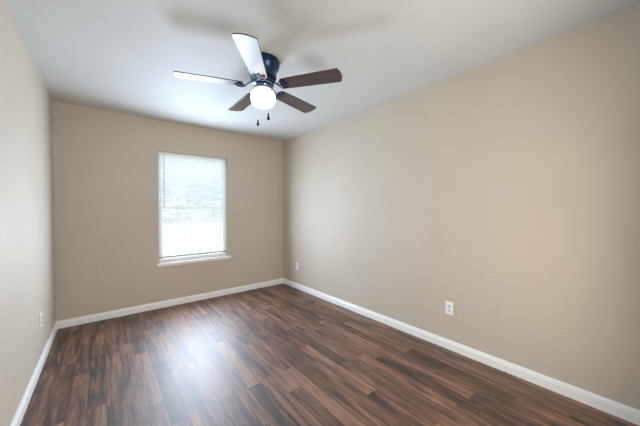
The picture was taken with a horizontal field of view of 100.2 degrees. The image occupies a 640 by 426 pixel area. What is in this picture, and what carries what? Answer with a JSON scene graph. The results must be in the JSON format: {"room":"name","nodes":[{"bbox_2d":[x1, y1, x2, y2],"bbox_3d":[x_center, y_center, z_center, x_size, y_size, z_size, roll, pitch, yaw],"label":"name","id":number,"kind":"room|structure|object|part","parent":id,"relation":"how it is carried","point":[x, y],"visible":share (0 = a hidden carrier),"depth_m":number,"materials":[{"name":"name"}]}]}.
{"room":"empty bedroom","nodes":[
{"label":"empty bedroom","id":0,"kind":"room"},
{"bbox_2d":[0,0,55,425],"bbox_3d":[-1.572,0.034,1.193,0.120,2.440,4.432,-1,1,-39],"label":"wall","id":1,"kind":"structure","parent":0,"point":[27,226],"depth_m":1.74,"materials":[{"name":"beige paint"}]},
{"bbox_2d":[10,321,57,425],"bbox_3d":[-1.475,1.213,1.200,0.015,0.082,4.312,-1,1,-39],"label":"baseboard","id":2,"kind":"structure","parent":1,"relation":"attached to","point":[17,419],"depth_m":1.88,"materials":[{"name":"white paint"}]},
{"bbox_2d":[40,312,41,327],"bbox_3d":[-2.281,0.873,2.189,0.009,0.116,0.071,-1,1,-39],"label":"power outlet","id":3,"kind":"object","parent":1,"relation":"attached to","point":[41,312],"visible":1,"depth_m":2.17,"materials":[{"name":"white plastic"}]},
{"bbox_2d":[53,101,282,320],"bbox_3d":[-1.781,0.010,3.796,2.824,2.440,0.120,-1,1,-39],"label":"wall","id":4,"kind":"structure","parent":0,"point":[106,203],"depth_m":3.31,"materials":[{"name":"beige paint"}]},
{"bbox_2d":[57,278,282,328],"bbox_3d":[-1.731,1.190,3.755,2.824,0.082,0.015,-1,1,-39],"label":"baseboard","id":5,"kind":"structure","parent":4,"relation":"attached to","point":[136,309],"depth_m":3.45,"materials":[{"name":"white paint"}]},
{"bbox_2d":[156,154,230,266],"bbox_3d":[-1.770,-0.059,3.785,0.970,1.510,0.159,-1,1,-39],"label":"window","id":6,"kind":"structure","parent":4,"relation":"in","point":[219,256],"depth_m":3.75,"materials":[{"name":"white plastic"}]},
{"bbox_3d":[-1.812,-0.430,3.831,0.864,0.733,0.022,-1,1,-39],"label":"sash","id":7,"kind":"part","parent":6,"relation":"part of","materials":[{"name":"white plastic"}]},
{"bbox_3d":[-1.793,0.271,3.819,0.864,0.733,0.022,-1,1,-39],"label":"sash","id":8,"kind":"part","parent":6,"relation":"part of","materials":[{"name":"white plastic"}]},
{"bbox_2d":[158,151,226,257],"bbox_3d":[-1.768,-0.112,3.781,0.888,1.404,0.041,-1,1,-39],"label":"window blind","id":9,"kind":"object","parent":6,"relation":"attached to","point":[194,206],"visible":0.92,"depth_m":3.76,"materials":[{"name":"white plastic"}]},
{"bbox_3d":[-1.768,0.582,3.793,0.882,0.016,0.026,-1,1,-39],"label":"rail","id":10,"kind":"part","parent":9,"relation":"part of","materials":[{"name":"white plastic"}]},
{"bbox_3d":[-1.748,0.662,3.771,0.970,0.022,0.104,-1,1,-39],"label":"sill","id":11,"kind":"part","parent":6,"relation":"part of","materials":[{"name":"white paint"}]},
{"bbox_2d":[6,0,639,141],"bbox_3d":[0.100,-1.228,1.444,3.064,0.060,6.132,-1,1,-39],"label":"ceiling","id":12,"kind":"structure","parent":0,"point":[119,56],"depth_m":1.92,"materials":[{"name":"white paint"}]},
{"bbox_2d":[173,33,341,125],"bbox_3d":[-0.474,-0.954,2.161,1.224,0.495,1.186,-1,1,-39],"label":"ceiling fan","id":13,"kind":"object","parent":12,"relation":"hanging from","point":[263,67],"visible":1,"depth_m":2.03,"materials":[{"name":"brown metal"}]},
{"bbox_3d":[-0.824,-0.998,1.996,0.484,0.007,0.149,-1,10,-19],"label":"blade","id":14,"kind":"part","parent":13,"relation":"part of","materials":[{"name":"brown wood"}]},
{"bbox_3d":[-0.691,-1.003,2.437,0.149,0.007,0.484,-13,8,-37],"label":"blade","id":15,"kind":"part","parent":13,"relation":"part of","materials":[{"name":"brown wood"}]},
{"bbox_3d":[-0.435,-0.998,1.730,0.149,0.007,0.484,9,0,-2],"label":"blade","id":16,"kind":"part","parent":13,"relation":"part of","materials":[{"name":"brown wood"}]},
{"bbox_3d":[-0.451,-0.909,2.125,0.194,0.143,0.194,-1,1,-39],"label":"lamp shade","id":17,"kind":"part","parent":13,"relation":"part of","materials":[{"name":"white glass"}]},
{"bbox_3d":[-0.222,-1.006,2.444,0.149,0.007,0.484,-12,-6,35],"label":"blade","id":18,"kind":"part","parent":13,"relation":"part of","materials":[{"name":"brown wood"}]},
{"bbox_3d":[-0.074,-1.003,2.011,0.484,0.007,0.149,0,-9,17],"label":"blade","id":19,"kind":"part","parent":13,"relation":"part of","materials":[{"name":"brown wood"}]},
{"bbox_2d":[20,283,638,425],"bbox_3d":[0.115,1.271,1.468,3.064,0.060,6.132,-1,1,-39],"label":"floor","id":20,"kind":"structure","parent":0,"point":[282,354],"depth_m":2.03,"materials":[{"name":"brown wood"}]},
{"bbox_2d":[282,3,639,409],"bbox_3d":[0.719,0.002,3.042,0.120,2.440,4.432,-1,1,-39],"label":"wall","id":21,"kind":"structure","parent":0,"point":[505,190],"depth_m":2.07,"materials":[{"name":"beige paint"}]},
{"bbox_2d":[445,301,452,315],"bbox_3d":[1.162,0.856,2.405,0.009,0.116,0.071,-1,1,-39],"label":"power outlet","id":22,"kind":"object","parent":21,"relation":"attached to","point":[448,305],"visible":1,"depth_m":2.40,"materials":[{"name":"white plastic"}]},
{"bbox_2d":[283,278,639,425],"bbox_3d":[0.711,1.182,2.965,0.015,0.082,4.312,-1,1,-39],"label":"baseboard","id":23,"kind":"structure","parent":21,"relation":"attached to","point":[622,411],"depth_m":2.07,"materials":[{"name":"white paint"}]},
{"label":"outside","id":24,"kind":"structure","parent":0,"visible":0},
{"bbox_2d":[163,224,215,258],"bbox_3d":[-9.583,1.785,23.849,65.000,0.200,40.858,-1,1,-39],"label":"ground","id":25,"kind":"structure","parent":24,"point":[190,224],"depth_m":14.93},
{"bbox_2d":[161,209,191,248],"bbox_3d":[-5.284,0.798,9.357,1.786,2.006,1.268,-1,1,-39],"label":"shrub","id":26,"kind":"object","parent":25,"relation":"on","point":[162,209],"visible":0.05,"depth_m":9.41,"materials":[{"name":"green plant"}]},
{"bbox_2d":[161,166,221,221],"bbox_3d":[-6.838,-0.389,14.502,6.023,4.299,2.660,-1,1,-39],"label":"tree","id":27,"kind":"object","parent":25,"relation":"on","point":[168,166],"visible":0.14,"depth_m":14.32,"materials":[{"name":"green plant"}]},
{"bbox_2d":[162,222,222,258],"bbox_3d":[-3.883,1.042,8.518,10.032,1.512,0.148,-1,1,-39],"label":"wooden fence","id":28,"kind":"object","parent":25,"relation":"on","point":[173,254],"visible":0.02,"depth_m":8.35,"materials":[{"name":"brown wood"}]},
{"bbox_2d":[205,210,222,230],"bbox_3d":[-4.374,0.751,12.189,1.820,2.034,1.263,-1,1,-39],"label":"shrub","id":29,"kind":"object","parent":25,"relation":"on","point":[209,210],"visible":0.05,"depth_m":11.89,"materials":[{"name":"green plant"}]}
]}

